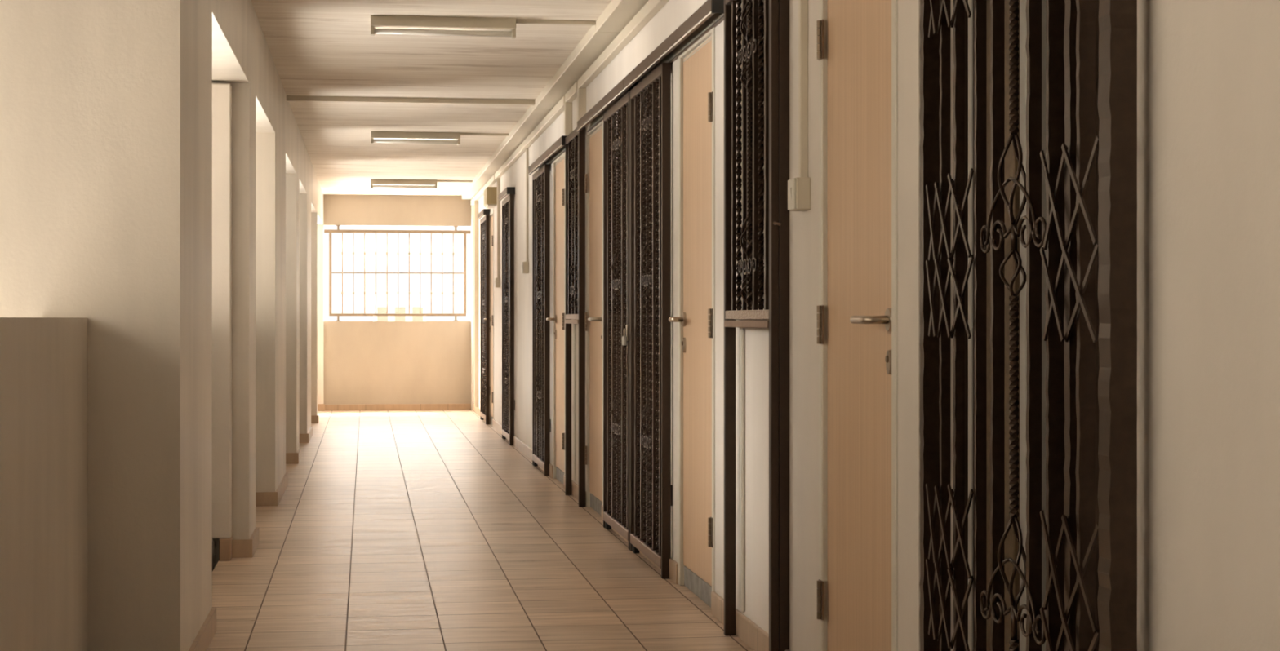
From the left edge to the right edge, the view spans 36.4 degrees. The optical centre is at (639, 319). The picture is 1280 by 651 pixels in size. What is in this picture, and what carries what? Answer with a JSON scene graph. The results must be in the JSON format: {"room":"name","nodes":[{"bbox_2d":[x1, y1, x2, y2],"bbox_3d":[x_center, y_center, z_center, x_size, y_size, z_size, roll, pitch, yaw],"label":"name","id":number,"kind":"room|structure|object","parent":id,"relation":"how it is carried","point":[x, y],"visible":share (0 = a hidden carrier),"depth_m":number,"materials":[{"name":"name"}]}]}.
{"room":"apartment building corridor","nodes":[
{"label":"apartment building corridor","id":0,"kind":"room"},
{"bbox_2d":[0,317,87,650],"bbox_3d":[-1.214,0.528,2.959,0.120,1.063,4.400,0,0,-8],"label":"wall","id":1,"kind":"structure","parent":0,"point":[43,361],"depth_m":4.43,"materials":[{"name":"beige paint"}]},
{"bbox_2d":[206,0,323,224],"bbox_3d":[-2.601,-1.169,13.226,0.545,0.375,16.320,0,0,-8],"label":"wall","id":2,"kind":"structure","parent":0,"point":[241,52],"depth_m":9.02,"materials":[{"name":"beige paint"}]},
{"bbox_2d":[212,83,231,538],"bbox_3d":[-1.787,-0.033,8.085,0.174,1.885,0.090,0,0,-8],"label":"wall pier","id":3,"kind":"structure","parent":2,"relation":"attached to","point":[221,92],"depth_m":8.05,"materials":[{"name":"beige paint"}]},
{"bbox_2d":[317,224,324,404],"bbox_3d":[-3.526,-0.015,21.221,0.148,2.030,0.170,0,0,-8],"label":"wall","id":4,"kind":"structure","parent":0,"point":[320,227],"depth_m":21.14,"materials":[{"name":"beige paint"}]},
{"bbox_2d":[323,194,471,404],"bbox_3d":[-2.786,-0.178,21.350,2.450,2.357,0.120,0,0,-8],"label":"wall","id":5,"kind":"structure","parent":0,"point":[365,362],"depth_m":21.31,"materials":[{"name":"beige paint"}]},
{"bbox_2d":[317,404,471,411],"bbox_3d":[-2.733,0.963,21.264,1.770,0.075,0.066,0,0,-8],"label":"baseboard","id":6,"kind":"structure","parent":5,"relation":"attached to","point":[321,407],"depth_m":21.29,"materials":[{"name":"ceramic"}]},
{"bbox_2d":[324,225,471,321],"bbox_3d":[-2.661,-0.500,21.358,1.600,1.048,0.036,0,0,-8],"label":"window grille","id":7,"kind":"object","parent":5,"relation":"in","point":[464,233],"visible":1,"depth_m":21.35,"materials":[{"name":"brown"}]},
{"bbox_2d":[251,0,611,195],"bbox_3d":[-1.023,-1.432,8.677,2.500,0.150,25.770,0,0,-8],"label":"ceiling","id":8,"kind":"structure","parent":0,"point":[317,47],"depth_m":10.84,"materials":[{"name":"paint"}]},
{"bbox_2d":[370,179,436,189],"bbox_3d":[-2.300,-1.314,18.944,0.640,0.086,0.082,0,0,-8],"label":"fluorescent light","id":9,"kind":"object","parent":8,"relation":"attached to","point":[415,184],"visible":1,"depth_m":18.92,"materials":[{"name":"white metal"}]},
{"bbox_2d":[286,95,534,105],"bbox_3d":[-1.401,-1.341,11.931,1.511,0.032,0.060,0,0,-8],"label":"ceiling beam","id":10,"kind":"structure","parent":8,"relation":"attached to","point":[289,98],"depth_m":11.90,"materials":[{"name":"beige paint"}]},
{"bbox_2d":[371,131,460,144],"bbox_3d":[-1.628,-1.314,14.120,0.643,0.086,0.082,0,0,-8],"label":"fluorescent light","id":11,"kind":"object","parent":8,"relation":"attached to","point":[415,137],"visible":1,"depth_m":14.09,"materials":[{"name":"white metal"}]},
{"bbox_2d":[370,14,515,38],"bbox_3d":[-0.885,-1.314,8.751,0.650,0.086,0.082,0,0,-8],"label":"fluorescent light","id":12,"kind":"object","parent":8,"relation":"attached to","point":[384,24],"visible":1,"depth_m":8.73,"materials":[{"name":"white metal"}]},
{"bbox_2d":[436,180,472,182],"bbox_3d":[-1.813,-1.348,19.023,0.346,0.018,0.030,0,0,-8],"label":"ceiling beam","id":13,"kind":"structure","parent":8,"relation":"attached to","point":[469,181],"depth_m":19.01,"materials":[{"name":"beige paint"}]},
{"bbox_2d":[460,133,508,136],"bbox_3d":[-1.136,-1.348,14.201,0.353,0.018,0.030,0,0,-8],"label":"ceiling beam","id":14,"kind":"structure","parent":8,"relation":"attached to","point":[461,134],"depth_m":14.19,"materials":[{"name":"beige paint"}]},
{"bbox_2d":[515,18,595,25],"bbox_3d":[-0.384,-1.348,8.833,0.364,0.018,0.030,0,0,-8],"label":"ceiling beam","id":15,"kind":"structure","parent":8,"relation":"attached to","point":[517,20],"depth_m":8.82,"materials":[{"name":"beige paint"}]},
{"bbox_2d":[206,409,754,650],"bbox_3d":[-0.810,1.060,8.783,2.050,0.120,25.620,0,0,-8],"label":"floor","id":16,"kind":"structure","parent":0,"point":[390,531],"depth_m":7.85,"materials":[{"name":"tile"}]},
{"bbox_2d":[0,0,212,650],"bbox_3d":[-1.551,0.037,5.669,0.513,2.045,1.060,0,0,-8],"label":"wall pier","id":17,"kind":"object","parent":16,"relation":"on","point":[106,105],"visible":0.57,"depth_m":5.16,"materials":[{"name":"beige paint"}]},
{"bbox_2d":[188,608,216,650],"bbox_3d":[-1.345,0.963,5.691,0.127,0.075,1.074,0,0,-8],"label":"baseboard","id":18,"kind":"structure","parent":17,"relation":"attached to","point":[204,637],"depth_m":5.87,"materials":[{"name":"wood"}]},
{"bbox_2d":[212,82,255,568],"bbox_3d":[-1.927,0.034,8.353,0.518,2.052,0.480,0,0,-8],"label":"wall pier","id":19,"kind":"object","parent":16,"relation":"on","point":[243,96],"visible":0.21,"depth_m":8.15,"materials":[{"name":"beige paint"}]},
{"bbox_2d":[218,527,258,561],"bbox_3d":[-1.714,0.955,8.327,0.132,0.090,0.590,0,0,-8],"label":"baseboard","id":20,"kind":"structure","parent":19,"relation":"attached to","point":[241,548],"depth_m":8.13,"materials":[{"name":"ceramic"}]},
{"bbox_2d":[255,132,285,492],"bbox_3d":[-2.298,0.030,11.007,0.525,2.060,1.320,0,0,-8],"label":"wall pier","id":21,"kind":"object","parent":16,"relation":"on","point":[270,154],"visible":0.21,"depth_m":10.39,"materials":[{"name":"beige paint"}]},
{"bbox_2d":[255,472,288,506],"bbox_3d":[-2.092,0.963,11.029,0.139,0.075,1.334,0,0,-8],"label":"baseboard","id":22,"kind":"structure","parent":21,"relation":"attached to","point":[262,499],"depth_m":10.37,"materials":[{"name":"ceramic"}]},
{"bbox_2d":[285,173,299,453],"bbox_3d":[-2.669,0.027,13.651,0.530,2.067,0.540,0,0,-8],"label":"wall pier","id":23,"kind":"object","parent":16,"relation":"on","point":[292,180],"visible":0.21,"depth_m":13.41,"materials":[{"name":"beige paint"}]},
{"bbox_2d":[285,448,301,464],"bbox_3d":[-2.463,0.963,13.673,0.144,0.075,0.554,0,0,-8],"label":"baseboard","id":24,"kind":"structure","parent":23,"relation":"attached to","point":[291,458],"depth_m":13.40,"materials":[{"name":"ceramic"}]},
{"bbox_2d":[299,193,311,434],"bbox_3d":[-3.026,0.023,16.201,0.536,2.075,1.130,0,0,-8],"label":"wall pier","id":25,"kind":"object","parent":16,"relation":"on","point":[304,201],"visible":0.21,"depth_m":15.68,"materials":[{"name":"beige paint"}]},
{"bbox_2d":[299,426,312,443],"bbox_3d":[-2.820,0.963,16.223,0.150,0.075,1.144,0,0,-8],"label":"baseboard","id":26,"kind":"structure","parent":25,"relation":"attached to","point":[304,438],"depth_m":15.66,"materials":[{"name":"wood"}]},
{"bbox_2d":[311,212,317,415],"bbox_3d":[-3.377,0.020,18.702,0.540,2.081,0.260,0,0,-8],"label":"wall pier","id":27,"kind":"object","parent":16,"relation":"on","point":[313,215],"visible":0.21,"depth_m":18.61,"materials":[{"name":"beige paint"}]},
{"bbox_2d":[311,414,319,423],"bbox_3d":[-3.171,0.963,18.724,0.154,0.075,0.274,0,0,-8],"label":"baseboard","id":28,"kind":"structure","parent":27,"relation":"attached to","point":[314,419],"depth_m":18.59,"materials":[{"name":"ceramic"}]},
{"bbox_3d":[-2.048,1.107,8.608,0.450,0.105,25.620,0,0,-8],"label":"floor","id":29,"kind":"structure","parent":16,"relation":"in","visible":0},
{"bbox_2d":[212,540,215,571],"bbox_3d":[-1.773,0.982,7.984,0.062,0.146,0.108,0,0,-8],"label":"drain pipe","id":30,"kind":"object","parent":29,"relation":"on","point":[213,542],"visible":0.23,"depth_m":7.96,"materials":[{"name":"grey metal"}]},
{"bbox_2d":[470,0,1279,650],"bbox_3d":[0.059,-0.178,8.890,0.298,2.357,25.590,0,0,-8],"label":"wall","id":31,"kind":"structure","parent":0,"point":[1208,71],"depth_m":2.89,"materials":[{"name":"beige paint"}]},
{"bbox_2d":[474,200,478,407],"bbox_3d":[-1.711,-0.158,20.335,0.045,2.160,0.050,0,0,-8],"label":"conduit","id":32,"kind":"object","parent":31,"relation":"attached to","point":[476,202],"visible":1,"depth_m":20.31,"materials":[{"name":"beige plastic"}]},
{"bbox_2d":[471,174,497,204],"bbox_3d":[-1.554,-1.264,19.247,0.038,0.052,3.850,0,0,-8],"label":"beam","id":33,"kind":"structure","parent":31,"relation":"attached to","point":[491,181],"depth_m":18.95,"materials":[{"name":"beige paint"}]},
{"bbox_2d":[477,208,490,219],"bbox_3d":[-1.515,-1.013,18.860,0.068,0.054,0.946,0,0,-8],"label":"track","id":34,"kind":"object","parent":31,"relation":"attached to","point":[485,211],"visible":0.92,"depth_m":18.39,"materials":[{"name":"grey metal"}]},
{"bbox_2d":[480,214,489,424],"bbox_3d":[-1.510,0.007,18.854,0.066,1.986,0.920,0,0,-8],"label":"gate","id":35,"kind":"object","parent":34,"relation":"hanging from","point":[485,221],"visible":0.99,"depth_m":18.67,"materials":[{"name":"brown metal"}]},
{"bbox_2d":[484,209,493,424],"bbox_3d":[-1.363,-0.005,18.213,0.166,2.010,0.660,0,0,-8],"label":"door","id":36,"kind":"structure","parent":31,"relation":"in","point":[491,213],"depth_m":18.31,"materials":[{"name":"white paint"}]},
{"bbox_2d":[484,186,497,208],"bbox_3d":[-1.356,-1.101,17.644,0.095,0.167,0.420,0,0,-8],"label":"electrical box","id":37,"kind":"object","parent":31,"relation":"attached to","point":[490,193],"visible":0.98,"depth_m":17.44,"materials":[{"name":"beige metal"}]},
{"bbox_2d":[494,278,500,288],"bbox_3d":[-1.254,-0.318,17.075,0.050,0.085,0.085,0,0,-8],"label":"switch box","id":38,"kind":"object","parent":31,"relation":"attached to","point":[497,281],"visible":1,"depth_m":17.03,"materials":[{"name":"beige plastic"}]},
{"bbox_2d":[497,177,500,278],"bbox_3d":[-1.241,-0.799,17.066,0.028,0.878,0.024,0,0,-8],"label":"conduit","id":39,"kind":"object","parent":31,"relation":"attached to","point":[498,179],"visible":1,"depth_m":17.05,"materials":[{"name":"beige plastic"}]},
{"bbox_2d":[498,186,515,200],"bbox_3d":[-1.082,-1.013,15.796,0.068,0.054,0.936,0,0,-8],"label":"track","id":40,"kind":"object","parent":31,"relation":"attached to","point":[508,190],"visible":0.92,"depth_m":15.36,"materials":[{"name":"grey metal"}]},
{"bbox_2d":[502,194,515,445],"bbox_3d":[-1.078,0.007,15.794,0.066,1.986,0.920,0,0,-8],"label":"gate","id":41,"kind":"object","parent":40,"relation":"hanging from","point":[508,203],"visible":1,"depth_m":15.60,"materials":[{"name":"brown metal"}]},
{"bbox_2d":[503,281,506,297],"bbox_3d":[-1.078,-0.245,15.794,0.055,0.133,0.055,0,0,14],"label":"ornament","id":42,"kind":"object","parent":41,"relation":"on","point":[506,282],"depth_m":15.79,"materials":[{"name":"brown metal"}]},
{"bbox_2d":[503,203,507,217],"bbox_3d":[-1.078,-0.881,15.794,0.055,0.124,0.055,0,0,14],"label":"ornament","id":43,"kind":"object","parent":41,"relation":"on","point":[506,206],"depth_m":15.79,"materials":[{"name":"brown metal"}]},
{"bbox_2d":[521,262,528,273],"bbox_3d":[-0.833,-0.372,14.094,0.050,0.085,0.085,0,0,-8],"label":"switch box","id":44,"kind":"object","parent":31,"relation":"attached to","point":[525,265],"visible":1,"depth_m":14.05,"materials":[{"name":"beige plastic"}]},
{"bbox_2d":[525,148,528,262],"bbox_3d":[-0.817,-0.827,14.095,0.018,0.823,0.022,0,0,-8],"label":"conduit","id":45,"kind":"object","parent":31,"relation":"attached to","point":[526,149],"visible":1,"depth_m":14.08,"materials":[{"name":"beige plastic"}]},
{"bbox_2d":[494,95,564,179],"bbox_3d":[-0.847,-1.264,14.236,0.038,0.052,6.070,0,0,-8],"label":"beam","id":46,"kind":"structure","parent":31,"relation":"attached to","point":[558,108],"depth_m":13.30,"materials":[{"name":"beige paint"}]},
{"bbox_2d":[528,135,567,174],"bbox_3d":[-0.570,-1.013,12.167,0.068,0.054,2.286,0,0,-8],"label":"track","id":47,"kind":"object","parent":31,"relation":"attached to","point":[560,142],"visible":0.82,"depth_m":11.91,"materials":[{"name":"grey metal"}]},
{"bbox_2d":[532,164,551,476],"bbox_3d":[-0.659,0.007,12.824,0.066,1.986,0.920,0,0,-8],"label":"gate","id":48,"kind":"object","parent":47,"relation":"hanging from","point":[541,421],"visible":1,"depth_m":12.73,"materials":[{"name":"brown metal"}]},
{"bbox_2d":[535,176,540,194],"bbox_3d":[-0.659,-0.881,12.824,0.055,0.124,0.055,0,0,14],"label":"ornament","id":49,"kind":"object","parent":48,"relation":"on","point":[539,178],"depth_m":12.82,"materials":[{"name":"brown metal"}]},
{"bbox_2d":[535,203,540,215],"bbox_3d":[-0.659,-0.725,12.824,0.051,0.094,0.051,0,0,13],"label":"ornament","id":50,"kind":"object","parent":48,"relation":"on","point":[539,204],"depth_m":12.82,"materials":[{"name":"brown metal"}]},
{"bbox_2d":[535,272,540,291],"bbox_3d":[-0.659,-0.245,12.824,0.055,0.133,0.055,0,0,14],"label":"ornament","id":51,"kind":"object","parent":48,"relation":"on","point":[539,274],"depth_m":12.82,"materials":[{"name":"brown metal"}]},
{"bbox_2d":[535,299,540,312],"bbox_3d":[-0.659,-0.085,12.824,0.051,0.094,0.051,0,0,13],"label":"ornament","id":52,"kind":"object","parent":48,"relation":"on","point":[539,300],"depth_m":12.82,"materials":[{"name":"brown metal"}]},
{"bbox_2d":[535,373,540,391],"bbox_3d":[-0.659,0.415,12.824,0.055,0.133,0.055,0,0,14],"label":"ornament","id":53,"kind":"object","parent":48,"relation":"on","point":[539,374],"depth_m":12.82,"materials":[{"name":"brown metal"}]},
{"bbox_2d":[536,400,540,413],"bbox_3d":[-0.659,0.575,12.824,0.051,0.094,0.051,0,0,13],"label":"ornament","id":54,"kind":"object","parent":48,"relation":"on","point":[539,402],"depth_m":12.82,"materials":[{"name":"brown metal"}]},
{"bbox_2d":[546,148,564,484],"bbox_3d":[-0.464,-0.005,11.844,0.166,2.010,0.735,0,0,-8],"label":"door","id":55,"kind":"structure","parent":31,"relation":"in","point":[558,165],"depth_m":11.92,"materials":[{"name":"white paint"}]},
{"bbox_2d":[462,0,648,199],"bbox_3d":[-0.770,-1.330,13.348,0.134,0.054,15.740,0,0,-8],"label":"beam","id":56,"kind":"structure","parent":31,"relation":"attached to","point":[593,43],"depth_m":10.55,"materials":[{"name":"beige paint"}]},
{"bbox_2d":[564,102,572,135],"bbox_3d":[-0.411,-1.141,11.137,0.042,0.194,0.070,0,0,-8],"label":"electrical box","id":57,"kind":"object","parent":31,"relation":"attached to","point":[567,105],"visible":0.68,"depth_m":11.10,"materials":[{"name":"beige plastic"}]},
{"bbox_2d":[564,81,577,102],"bbox_3d":[-0.371,-1.264,10.865,0.038,0.052,0.580,0,0,-8],"label":"beam","id":58,"kind":"structure","parent":31,"relation":"attached to","point":[571,94],"depth_m":10.83,"materials":[{"name":"beige paint"}]},
{"bbox_2d":[573,324,575,481],"bbox_3d":[-0.368,0.472,10.938,0.012,0.885,0.035,0,0,-8],"label":"trim","id":59,"kind":"structure","parent":31,"relation":"attached to","point":[574,325],"depth_m":10.92,"materials":[{"name":"white paint"}]},
{"bbox_2d":[564,127,585,507],"bbox_3d":[-0.362,-0.015,10.679,0.060,2.030,0.720,0,0,-7],"label":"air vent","id":60,"kind":"object","parent":31,"relation":"in","point":[575,142],"visible":1,"depth_m":10.59,"materials":[{"name":"brown metal"}]},
{"bbox_2d":[568,146,574,168],"bbox_3d":[-0.362,-0.885,10.679,0.055,0.133,0.055,0,0,14],"label":"ornament","id":61,"kind":"object","parent":60,"relation":"on","point":[573,148],"depth_m":10.67,"materials":[{"name":"brown metal"}]},
{"bbox_2d":[568,178,574,194],"bbox_3d":[-0.362,-0.725,10.679,0.051,0.094,0.051,0,0,13],"label":"ornament","id":62,"kind":"object","parent":60,"relation":"on","point":[572,192],"depth_m":10.67,"materials":[{"name":"brown metal"}]},
{"bbox_2d":[568,263,574,285],"bbox_3d":[-0.362,-0.245,10.679,0.055,0.133,0.055,0,0,14],"label":"ornament","id":63,"kind":"object","parent":60,"relation":"on","point":[573,264],"depth_m":10.67,"materials":[{"name":"brown metal"}]},
{"bbox_2d":[568,296,574,311],"bbox_3d":[-0.362,-0.085,10.679,0.051,0.094,0.051,0,0,13],"label":"ornament","id":64,"kind":"object","parent":60,"relation":"on","point":[573,304],"depth_m":10.67,"materials":[{"name":"brown metal"}]},
{"bbox_2d":[577,88,586,121],"bbox_3d":[-0.314,-1.141,10.444,0.042,0.194,0.070,0,0,-8],"label":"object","id":65,"kind":"structure","parent":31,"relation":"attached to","point":[581,92],"depth_m":10.41,"materials":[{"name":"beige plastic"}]},
{"bbox_2d":[584,115,603,516],"bbox_3d":[-0.204,-0.005,10.002,0.166,2.010,0.735,0,0,-8],"label":"door","id":66,"kind":"structure","parent":31,"relation":"in","point":[593,177],"depth_m":10.10,"materials":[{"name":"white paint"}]},
{"bbox_2d":[577,78,638,132],"bbox_3d":[-0.169,-1.013,9.322,0.068,0.054,1.851,0,0,-8],"label":"track","id":67,"kind":"object","parent":31,"relation":"attached to","point":[615,93],"visible":0.83,"depth_m":9.19,"materials":[{"name":"brown metal"}]},
{"bbox_2d":[603,91,630,550],"bbox_3d":[-0.100,0.007,8.868,0.061,1.986,0.920,0,0,-7],"label":"gate","id":68,"kind":"object","parent":67,"relation":"hanging from","point":[616,120],"visible":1,"depth_m":8.89,"materials":[{"name":"brown metal"}]},
{"bbox_2d":[611,112,618,137],"bbox_3d":[-0.100,-0.881,8.868,0.055,0.124,0.055,0,0,14],"label":"ornament","id":69,"kind":"object","parent":68,"relation":"on","point":[616,134],"depth_m":8.86,"materials":[{"name":"brown metal"}]},
{"bbox_2d":[611,251,618,279],"bbox_3d":[-0.100,-0.245,8.868,0.055,0.133,0.055,0,0,14],"label":"ornament","id":70,"kind":"object","parent":68,"relation":"on","point":[616,274],"depth_m":8.86,"materials":[{"name":"brown metal"}]},
{"bbox_2d":[611,396,619,423],"bbox_3d":[-0.100,0.415,8.868,0.055,0.133,0.055,0,0,14],"label":"ornament","id":71,"kind":"object","parent":68,"relation":"on","point":[616,419],"depth_m":8.86,"materials":[{"name":"brown metal"}]},
{"bbox_2d":[612,435,618,455],"bbox_3d":[-0.100,0.575,8.868,0.051,0.094,0.051,0,0,13],"label":"ornament","id":72,"kind":"object","parent":68,"relation":"on","point":[616,437],"depth_m":8.86,"materials":[{"name":"brown metal"}]},
{"bbox_2d":[612,150,619,168],"bbox_3d":[-0.100,-0.725,8.868,0.051,0.094,0.051,0,0,13],"label":"ornament","id":73,"kind":"object","parent":68,"relation":"on","point":[616,156],"depth_m":8.86,"materials":[{"name":"brown metal"}]},
{"bbox_2d":[612,290,619,310],"bbox_3d":[-0.100,-0.085,8.868,0.051,0.094,0.051,0,0,13],"label":"ornament","id":74,"kind":"object","parent":68,"relation":"on","point":[616,306],"depth_m":8.86,"materials":[{"name":"brown metal"}]},
{"bbox_2d":[622,328,626,346],"bbox_3d":[-0.067,0.078,8.420,0.016,0.074,0.034,0,0,-8],"label":"padlock","id":75,"kind":"object","parent":68,"relation":"hanging from","point":[624,338],"visible":1,"depth_m":8.40,"materials":[{"name":"grey metal"}]},
{"bbox_2d":[577,0,668,88],"bbox_3d":[0.271,-1.264,6.315,0.038,0.052,8.430,0,0,-8],"label":"beam","id":76,"kind":"structure","parent":31,"relation":"attached to","point":[651,7],"depth_m":8.71,"materials":[{"name":"beige paint"}]},
{"bbox_2d":[472,404,789,650],"bbox_3d":[-0.054,0.961,8.703,0.014,0.078,25.250,0,0,-8],"label":"baseboard","id":77,"kind":"structure","parent":31,"relation":"attached to","point":[746,630],"depth_m":6.46,"materials":[{"name":"ceramic"}]},
{"bbox_2d":[622,0,724,90],"bbox_3d":[0.112,-1.013,7.335,0.068,0.054,2.166,0,0,-8],"label":"track","id":78,"kind":"object","parent":31,"relation":"attached to","point":[709,7],"visible":0.87,"depth_m":6.97,"materials":[{"name":"brown metal"}]},
{"bbox_2d":[630,62,672,579],"bbox_3d":[0.033,0.007,7.927,0.066,1.986,0.920,0,0,-8],"label":"gate","id":79,"kind":"object","parent":78,"relation":"hanging from","point":[651,486],"visible":1,"depth_m":7.83,"materials":[{"name":"brown metal"}]},
{"bbox_2d":[640,88,649,116],"bbox_3d":[0.033,-0.881,7.927,0.055,0.124,0.055,0,0,14],"label":"ornament","id":80,"kind":"object","parent":79,"relation":"on","point":[646,97],"depth_m":7.92,"materials":[{"name":"brown metal"}]},
{"bbox_2d":[640,243,649,274],"bbox_3d":[0.033,-0.245,7.927,0.055,0.133,0.055,0,0,14],"label":"ornament","id":81,"kind":"object","parent":79,"relation":"on","point":[646,253],"depth_m":7.92,"materials":[{"name":"brown metal"}]},
{"bbox_2d":[640,405,649,435],"bbox_3d":[0.033,0.415,7.927,0.055,0.133,0.055,0,0,14],"label":"ornament","id":82,"kind":"object","parent":79,"relation":"on","point":[647,408],"depth_m":7.92,"materials":[{"name":"brown metal"}]},
{"bbox_2d":[641,449,648,471],"bbox_3d":[0.033,0.575,7.927,0.051,0.094,0.051,0,0,13],"label":"ornament","id":83,"kind":"object","parent":79,"relation":"on","point":[646,467],"depth_m":7.92,"materials":[{"name":"brown metal"}]},
{"bbox_2d":[641,130,649,151],"bbox_3d":[0.033,-0.725,7.927,0.051,0.094,0.051,0,0,13],"label":"ornament","id":84,"kind":"object","parent":79,"relation":"on","point":[646,148],"depth_m":7.92,"materials":[{"name":"brown metal"}]},
{"bbox_2d":[641,287,649,309],"bbox_3d":[0.033,-0.085,7.927,0.051,0.094,0.051,0,0,13],"label":"ornament","id":85,"kind":"object","parent":79,"relation":"on","point":[646,290],"depth_m":7.92,"materials":[{"name":"brown metal"}]},
{"bbox_2d":[668,20,715,608],"bbox_3d":[0.227,-0.005,6.948,0.166,2.010,0.747,0,0,-8],"label":"door","id":86,"kind":"structure","parent":31,"relation":"in","point":[695,319],"depth_m":7.00,"materials":[{"name":"white paint"}]},
{"bbox_2d":[739,328,745,613],"bbox_3d":[0.319,0.472,6.067,0.012,0.885,0.035,0,0,-8],"label":"trim","id":87,"kind":"structure","parent":31,"relation":"attached to","point":[742,331],"depth_m":6.05,"materials":[{"name":"white paint"}]},
{"bbox_2d":[746,0,764,309],"bbox_3d":[0.448,-0.510,5.840,0.140,0.960,0.600,0,0,-8],"label":"window","id":88,"kind":"structure","parent":31,"relation":"in","point":[757,0],"depth_m":6.11,"materials":[{"name":"brown metal"}]},
{"bbox_2d":[724,0,789,650],"bbox_3d":[0.333,-0.099,5.771,0.063,2.198,0.770,0,0,-8],"label":"window frame","id":89,"kind":"structure","parent":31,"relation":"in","point":[776,12],"depth_m":5.67,"materials":[{"name":"brown metal"}]},
{"bbox_2d":[739,215,758,257],"bbox_3d":[0.327,-0.245,5.798,0.055,0.133,0.055,0,0,14],"label":"ornament","id":90,"kind":"object","parent":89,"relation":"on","point":[748,251],"depth_m":5.79,"materials":[{"name":"brown metal"}]},
{"bbox_2d":[740,60,758,90],"bbox_3d":[0.327,-0.725,5.798,0.051,0.094,0.051,0,0,13],"label":"ornament","id":91,"kind":"object","parent":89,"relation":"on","point":[748,86],"depth_m":5.79,"materials":[{"name":"brown metal"}]},
{"bbox_2d":[740,275,758,305],"bbox_3d":[0.327,-0.085,5.798,0.051,0.094,0.051,0,0,13],"label":"ornament","id":92,"kind":"object","parent":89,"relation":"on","point":[749,278],"depth_m":5.79,"materials":[{"name":"brown metal"}]},
{"bbox_2d":[740,0,759,42],"bbox_3d":[0.327,-0.885,5.798,0.055,0.133,0.055,0,0,14],"label":"ornament","id":93,"kind":"object","parent":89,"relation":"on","point":[748,37],"depth_m":5.79,"materials":[{"name":"brown metal"}]},
{"bbox_2d":[787,177,810,211],"bbox_3d":[0.423,-0.333,5.196,0.050,0.086,0.082,0,0,-8],"label":"switch box","id":94,"kind":"object","parent":31,"relation":"attached to","point":[798,188],"visible":1,"depth_m":5.16,"materials":[{"name":"beige plastic"}]},
{"bbox_2d":[798,0,808,177],"bbox_3d":[0.437,-0.807,5.198,0.022,0.862,0.022,0,0,-8],"label":"conduit","id":95,"kind":"object","parent":31,"relation":"attached to","point":[802,4],"visible":0.97,"depth_m":5.19,"materials":[{"name":"beige plastic"}]},
{"bbox_2d":[817,0,897,650],"bbox_3d":[0.546,-0.005,4.685,0.166,2.010,0.735,0,0,-8],"label":"door","id":96,"kind":"structure","parent":31,"relation":"in","point":[857,40],"depth_m":4.69,"materials":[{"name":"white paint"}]},
{"bbox_2d":[919,0,1137,650],"bbox_3d":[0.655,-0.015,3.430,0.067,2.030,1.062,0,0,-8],"label":"gate","id":97,"kind":"object","parent":31,"relation":"attached to","point":[1089,239],"visible":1,"depth_m":3.30,"materials":[{"name":"brown metal"}]},
{"bbox_2d":[997,132,1026,224],"bbox_3d":[0.654,-0.245,3.389,0.053,0.162,0.051,0,0,-8],"label":"ornament","id":98,"kind":"object","parent":97,"relation":"on","point":[1014,137],"depth_m":3.39,"materials":[{"name":"brown metal"}]},
{"bbox_2d":[997,516,1026,605],"bbox_3d":[0.654,0.422,3.389,0.053,0.158,0.051,0,0,-8],"label":"ornament","id":99,"kind":"object","parent":97,"relation":"on","point":[1014,522],"depth_m":3.39,"materials":[{"name":"brown metal"}]},
{"bbox_2d":[999,224,1026,296],"bbox_3d":[0.654,-0.102,3.389,0.047,0.127,0.046,0,0,-8],"label":"ornament","id":100,"kind":"object","parent":97,"relation":"on","point":[1015,231],"depth_m":3.39,"materials":[{"name":"brown metal"}]},
{"bbox_2d":[1010,605,1017,640],"bbox_3d":[0.652,0.530,3.392,0.011,0.060,0.011,0,0,14],"label":"ornament","id":101,"kind":"object","parent":97,"relation":"on","point":[1013,608],"depth_m":3.39,"materials":[{"name":"brown metal"}]},
{"label":"outside","id":102,"kind":"structure","parent":0,"visible":0},
{"bbox_3d":[-6.169,9.500,115.269,70.000,1.000,90.000,0,0,-8],"label":"ground","id":103,"kind":"structure","parent":102,"visible":0},
{"bbox_2d":[368,293,430,321],"bbox_3d":[-15.529,14.725,125.057,3.800,32.550,12.600,0,0,-8],"label":"apartment building","id":104,"kind":"structure","parent":103,"relation":"on","point":[380,298],"depth_m":119.02,"materials":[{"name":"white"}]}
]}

